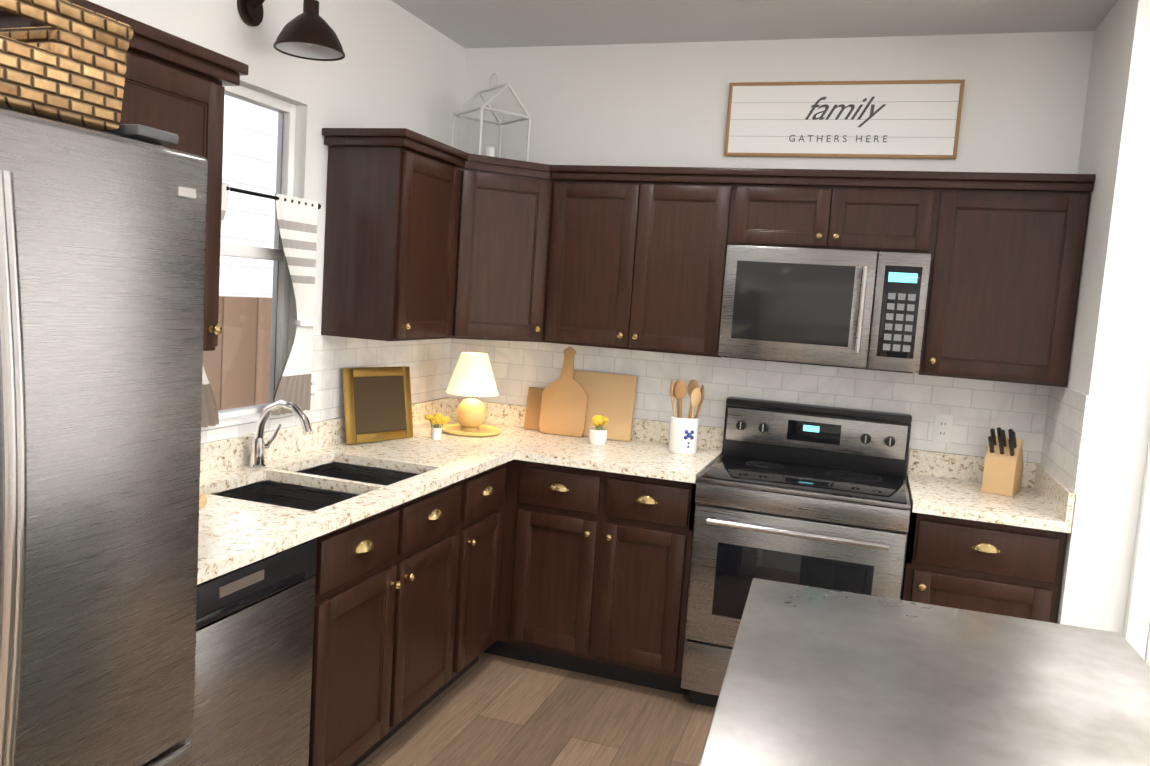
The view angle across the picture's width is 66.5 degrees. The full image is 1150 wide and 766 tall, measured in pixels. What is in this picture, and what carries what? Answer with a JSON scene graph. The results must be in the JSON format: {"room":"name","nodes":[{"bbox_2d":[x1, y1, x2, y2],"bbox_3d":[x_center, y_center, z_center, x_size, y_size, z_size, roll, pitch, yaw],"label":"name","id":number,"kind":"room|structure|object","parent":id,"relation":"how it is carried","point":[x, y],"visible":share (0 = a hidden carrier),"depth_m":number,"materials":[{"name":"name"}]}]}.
{"room":"kitchen","nodes":[
{"label":"kitchen","id":0,"kind":"room"},
{"bbox_2d":[88,0,467,358],"bbox_3d":[-1.892,0.006,0.785,0.120,2.700,7.780,6,6,18],"label":"wall","id":1,"kind":"structure","parent":0,"point":[396,70],"depth_m":3.26,"materials":[{"name":"white paint"}]},
{"bbox_2d":[0,0,235,350],"bbox_3d":[-1.166,-0.444,2.107,0.322,0.730,0.550,6,6,18],"label":"upper cabinet","id":2,"kind":"object","parent":1,"relation":"attached to","point":[179,90],"depth_m":2.16,"materials":[{"name":"brown wood"}]},
{"bbox_2d":[201,85,295,430],"bbox_3d":[-1.131,-0.417,2.877,0.112,1.108,0.638,6,6,18],"label":"window","id":3,"kind":"structure","parent":1,"relation":"in","point":[244,361],"depth_m":3.01,"materials":[{"name":"white glass"}]},
{"bbox_2d":[201,182,320,426],"bbox_3d":[-1.073,-0.253,2.869,0.056,0.755,0.732,6,6,18],"label":"window curtain","id":4,"kind":"object","parent":3,"relation":"hanging from","point":[296,217],"visible":0.42,"depth_m":3.09,"materials":[{"name":"white fabric"}]},
{"bbox_2d":[237,0,344,60],"bbox_3d":[-0.877,-1.154,2.733,0.341,0.238,0.214,6,6,18],"label":"sconce","id":5,"kind":"object","parent":1,"relation":"attached to","point":[308,33],"visible":0.98,"depth_m":2.70,"materials":[{"name":"brown metal"}]},
{"bbox_2d":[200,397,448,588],"bbox_3d":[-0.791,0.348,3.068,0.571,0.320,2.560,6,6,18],"label":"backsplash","id":6,"kind":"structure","parent":1,"relation":"attached to","point":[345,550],"depth_m":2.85,"materials":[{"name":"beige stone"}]},
{"bbox_2d":[201,335,452,442],"bbox_3d":[-1.039,-0.002,3.122,0.007,0.328,2.550,6,6,18],"label":"tile backsplash","id":7,"kind":"structure","parent":1,"relation":"attached to","point":[428,361],"depth_m":3.54,"materials":[{"name":"white tile"}]},
{"bbox_2d":[310,373,317,403],"bbox_3d":[-0.983,0.022,3.272,0.007,0.116,0.072,6,6,18],"label":"electrical outlet","id":8,"kind":"object","parent":7,"relation":"attached to","point":[314,382],"visible":0.5,"depth_m":3.28,"materials":[{"name":"white plastic"}]},
{"bbox_2d":[321,132,467,340],"bbox_3d":[-0.679,-0.545,3.459,0.368,0.730,0.511,6,6,18],"label":"upper cabinet","id":9,"kind":"object","parent":1,"relation":"attached to","point":[428,238],"depth_m":3.25,"materials":[{"name":"brown wood"}]},
{"bbox_2d":[357,652,714,765],"bbox_3d":[1.187,1.695,-0.142,6.840,0.060,7.780,6,6,18],"label":"floor","id":10,"kind":"structure","parent":0,"point":[486,709],"depth_m":3.21,"materials":[{"name":"brown wood"}]},
{"bbox_2d":[0,106,207,765],"bbox_3d":[-1.200,0.460,1.281,0.898,1.793,0.940,6,6,18],"label":"fridge","id":11,"kind":"object","parent":10,"relation":"on","point":[102,258],"visible":0.98,"depth_m":1.35,"materials":[{"name":"grey metal"}]},
{"bbox_2d":[0,0,133,129],"bbox_3d":[-0.955,-0.497,1.295,0.380,0.169,0.401,6,6,18],"label":"basket","id":12,"kind":"object","parent":11,"relation":"on","point":[68,64],"visible":0.96,"depth_m":1.32,"materials":[{"name":"wicker"}]},
{"bbox_2d":[185,539,316,765],"bbox_3d":[-1.089,0.839,2.193,0.604,0.871,0.594,6,6,18],"label":"dishwasher","id":13,"kind":"object","parent":10,"relation":"on","point":[253,657],"visible":0.4,"depth_m":2.14,"materials":[{"name":"grey metal"}]},
{"bbox_2d":[225,521,468,765],"bbox_3d":[-0.870,0.876,2.917,0.618,0.690,0.900,6,6,18],"label":"base cabinet","id":14,"kind":"object","parent":10,"relation":"on","point":[445,561],"depth_m":2.76,"materials":[{"name":"brown wood"}]},
{"bbox_2d":[353,481,508,674],"bbox_3d":[-0.655,0.828,3.544,0.618,0.690,0.430,6,6,18],"label":"base cabinet","id":15,"kind":"object","parent":10,"relation":"on","point":[487,518],"depth_m":3.45,"materials":[{"name":"brown wood"}]},
{"bbox_2d":[525,477,695,693],"bbox_3d":[0.184,0.859,3.802,0.723,0.690,0.617,6,6,18],"label":"base cabinet","id":16,"kind":"object","parent":10,"relation":"on","point":[610,561],"depth_m":3.49,"materials":[{"name":"brown wood"}]},
{"bbox_2d":[197,417,568,584],"bbox_3d":[-0.755,0.308,3.053,0.641,0.034,2.560,6,6,18],"label":"countertop","id":17,"kind":"structure","parent":16,"relation":"on","point":[234,533],"depth_m":2.57,"materials":[{"name":"beige stone"}]},
{"bbox_2d":[199,491,206,508],"bbox_3d":[-1.064,0.319,2.210,0.250,0.068,0.250,6,6,18],"label":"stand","id":18,"kind":"object","parent":17,"relation":"on","point":[202,499],"visible":0.06,"depth_m":2.22,"materials":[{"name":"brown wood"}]},
{"bbox_2d":[247,399,311,468],"bbox_3d":[-0.965,0.170,2.913,0.239,0.237,0.103,6,6,18],"label":"faucet","id":19,"kind":"object","parent":17,"relation":"on","point":[259,447],"visible":0.98,"depth_m":2.90,"materials":[{"name":"silver metal"}]},
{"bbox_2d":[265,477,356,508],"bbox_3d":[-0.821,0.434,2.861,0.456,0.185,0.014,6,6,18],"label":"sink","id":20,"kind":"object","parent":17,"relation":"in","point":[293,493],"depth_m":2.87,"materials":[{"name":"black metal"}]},
{"bbox_2d":[342,366,412,444],"bbox_3d":[-0.794,0.085,3.554,0.067,0.298,0.330,8,7,38],"label":"picture","id":21,"kind":"object","parent":17,"relation":"on","point":[377,403],"visible":1,"depth_m":3.54,"materials":[{"name":"brown metal"}]},
{"bbox_2d":[425,413,449,439],"bbox_3d":[-0.583,0.181,3.706,0.112,0.112,0.091,6,6,18],"label":"flowers","id":22,"kind":"object","parent":17,"relation":"on","point":[437,419],"visible":1,"depth_m":3.68,"materials":[{"name":"yellow plant"}]},
{"bbox_2d":[441,352,500,436],"bbox_3d":[-0.460,0.044,3.932,0.276,0.355,0.276,6,6,18],"label":"table lamp","id":23,"kind":"object","parent":17,"relation":"on","point":[472,376],"visible":1,"depth_m":3.87,"materials":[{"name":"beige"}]},
{"bbox_2d":[524,347,636,441],"bbox_3d":[0.016,0.040,4.031,0.525,0.407,0.096,6,6,18],"label":"cutting boards","id":24,"kind":"object","parent":17,"relation":"on","point":[571,401],"visible":1,"depth_m":4.02,"materials":[{"name":"brown wood"}]},
{"bbox_2d":[589,415,607,444],"bbox_3d":[0.106,0.205,3.857,0.087,0.126,0.105,6,6,18],"label":"flowers","id":25,"kind":"object","parent":17,"relation":"on","point":[597,434],"visible":1,"depth_m":3.83,"materials":[{"name":"white ceramic"}]},
{"bbox_2d":[668,378,703,454],"bbox_3d":[0.475,0.141,3.778,0.149,0.318,0.150,6,6,18],"label":"utensil crock","id":26,"kind":"object","parent":16,"relation":"on","point":[683,434],"visible":1,"depth_m":3.73,"materials":[{"name":"white ceramic"}]},
{"bbox_2d":[681,397,911,707],"bbox_3d":[0.889,0.697,3.491,0.758,1.162,0.710,6,6,18],"label":"range","id":27,"kind":"object","parent":10,"relation":"on","point":[817,496],"visible":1,"depth_m":3.30,"materials":[{"name":"grey metal"}]},
{"bbox_2d":[699,578,1149,765],"bbox_3d":[0.601,1.003,1.461,0.835,0.920,1.238,6,6,18],"label":"kitchen island","id":28,"kind":"object","parent":10,"relation":"on","point":[815,676],"visible":1,"depth_m":1.53,"materials":[{"name":"metal"}]},
{"bbox_2d":[901,521,1061,622],"bbox_3d":[1.489,0.991,3.365,0.494,0.690,0.617,6,6,18],"label":"base cabinet","id":29,"kind":"object","parent":10,"relation":"on","point":[992,573],"depth_m":3.05,"materials":[{"name":"brown wood"}]},
{"bbox_2d":[981,427,1023,496],"bbox_3d":[1.640,0.294,3.355,0.110,0.253,0.220,8,7,36],"label":"knife block","id":30,"kind":"object","parent":29,"relation":"on","point":[1003,468],"visible":1,"depth_m":3.31,"materials":[{"name":"brown wood"}]},
{"bbox_2d":[391,0,1117,48],"bbox_3d":[1.372,-1.045,-0.413,6.840,0.060,7.780,6,6,18],"label":"ceiling","id":31,"kind":"structure","parent":0,"point":[466,24],"depth_m":3.50,"materials":[{"name":"white paint"}]},
{"bbox_2d":[450,31,1087,476],"bbox_3d":[0.729,-0.129,3.935,2.750,2.700,0.120,6,6,18],"label":"wall","id":32,"kind":"structure","parent":0,"point":[1054,102],"depth_m":3.81,"materials":[{"name":"white paint"}]},
{"bbox_2d":[456,153,567,342],"bbox_3d":[-0.380,-0.564,3.859,0.676,0.730,0.672,6,6,18],"label":"upper cabinet","id":33,"kind":"object","parent":32,"relation":"attached to","point":[514,209],"depth_m":3.71,"materials":[{"name":"brown wood"}]},
{"bbox_2d":[451,73,530,161],"bbox_3d":[-0.366,-1.159,3.851,0.254,0.396,0.254,0,7,-36],"label":"lantern","id":34,"kind":"object","parent":33,"relation":"on","point":[489,151],"visible":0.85,"depth_m":3.83,"materials":[{"name":"silver metal"}]},
{"bbox_2d":[556,168,655,350],"bbox_3d":[0.111,-0.530,3.855,0.500,0.730,0.368,6,6,18],"label":"upper cabinet","id":35,"kind":"object","parent":32,"relation":"attached to","point":[606,242],"depth_m":3.71,"materials":[{"name":"brown wood"}]},
{"bbox_2d":[644,172,739,357],"bbox_3d":[0.455,-0.498,3.764,0.449,0.730,0.322,6,6,18],"label":"upper cabinet","id":36,"kind":"object","parent":32,"relation":"attached to","point":[692,223],"depth_m":3.60,"materials":[{"name":"brown wood"}]},
{"bbox_2d":[449,397,1040,488],"bbox_3d":[0.619,0.247,3.923,2.632,0.100,0.020,6,6,18],"label":"backsplash","id":37,"kind":"structure","parent":32,"relation":"attached to","point":[958,467],"depth_m":3.91,"materials":[{"name":"beige stone"}]},
{"bbox_2d":[449,339,1044,462],"bbox_3d":[0.627,0.032,3.914,2.658,0.328,0.007,6,6,18],"label":"tile backsplash","id":38,"kind":"structure","parent":32,"relation":"attached to","point":[977,407],"depth_m":3.81,"materials":[{"name":"white tile"}]},
{"bbox_2d":[932,414,953,442],"bbox_3d":[1.516,0.188,3.613,0.072,0.116,0.007,6,6,18],"label":"electrical outlet","id":39,"kind":"object","parent":38,"relation":"attached to","point":[942,427],"visible":1,"depth_m":3.61,"materials":[{"name":"white plastic"}]},
{"bbox_2d":[732,172,851,249],"bbox_3d":[0.886,-0.682,3.602,0.432,0.275,0.322,6,6,18],"label":"upper cabinet","id":40,"kind":"object","parent":32,"relation":"attached to","point":[774,209],"depth_m":3.44,"materials":[{"name":"brown wood"}]},
{"bbox_2d":[718,245,930,372],"bbox_3d":[0.993,-0.301,3.513,0.750,0.444,0.457,6,6,18],"label":"microwave","id":41,"kind":"object","parent":40,"relation":"attached to","point":[856,309],"visible":1,"depth_m":3.34,"materials":[{"name":"grey metal"}]},
{"bbox_2d":[724,79,964,158],"bbox_3d":[1.102,-1.099,3.658,0.935,0.310,0.020,6,6,18],"label":"family sign","id":42,"kind":"object","parent":32,"relation":"attached to","point":[903,119],"visible":1,"depth_m":3.65,"materials":[{"name":"white wood"}]},
{"bbox_2d":[844,172,943,259],"bbox_3d":[1.196,-0.651,3.498,0.432,0.275,0.322,6,6,18],"label":"upper cabinet","id":43,"kind":"object","parent":32,"relation":"attached to","point":[886,213],"depth_m":3.33,"materials":[{"name":"brown wood"}]},
{"bbox_2d":[918,176,1094,386],"bbox_3d":[1.624,-0.381,3.372,0.507,0.730,0.322,6,6,18],"label":"upper cabinet","id":44,"kind":"object","parent":32,"relation":"attached to","point":[1005,273],"depth_m":3.22,"materials":[{"name":"brown wood"}]},
{"bbox_2d":[1067,0,1119,388],"bbox_3d":[1.870,0.018,3.227,0.120,2.700,0.480,6,6,18],"label":"wall","id":45,"kind":"structure","parent":0,"point":[1097,92],"depth_m":3.15,"materials":[{"name":"white paint"}]},
{"bbox_2d":[1033,465,1074,524],"bbox_3d":[1.748,0.394,3.208,0.020,0.100,0.621,6,6,18],"label":"backsplash","id":46,"kind":"structure","parent":45,"relation":"attached to","point":[1059,498],"depth_m":3.13,"materials":[{"name":"beige stone"}]},
{"bbox_2d":[1037,385,1088,493],"bbox_3d":[1.772,0.181,3.189,0.007,0.328,0.631,6,6,18],"label":"tile backsplash","id":47,"kind":"structure","parent":45,"relation":"attached to","point":[1045,423],"depth_m":3.16,"materials":[{"name":"white tile"}]},
{"bbox_2d":[1056,0,1149,635],"bbox_3d":[3.552,0.221,2.316,3.910,2.700,0.120,6,6,18],"label":"wall","id":48,"kind":"structure","parent":0,"point":[1113,362],"depth_m":2.86,"materials":[{"name":"white paint"}]},
{"bbox_2d":[1123,435,1149,658],"bbox_3d":[2.242,0.394,2.695,0.862,2.105,0.035,6,6,18],"label":"door frame","id":49,"kind":"structure","parent":48,"relation":"attached to","point":[1136,625],"depth_m":2.84,"materials":[{"name":"white"}]},
{"bbox_2d":[1144,622,1149,665],"bbox_3d":[2.238,0.429,2.662,0.750,2.041,0.104,6,6,18],"label":"pantry door","id":50,"kind":"structure","parent":48,"relation":"in","point":[1147,656],"depth_m":2.85,"materials":[{"name":"white"}]}
]}

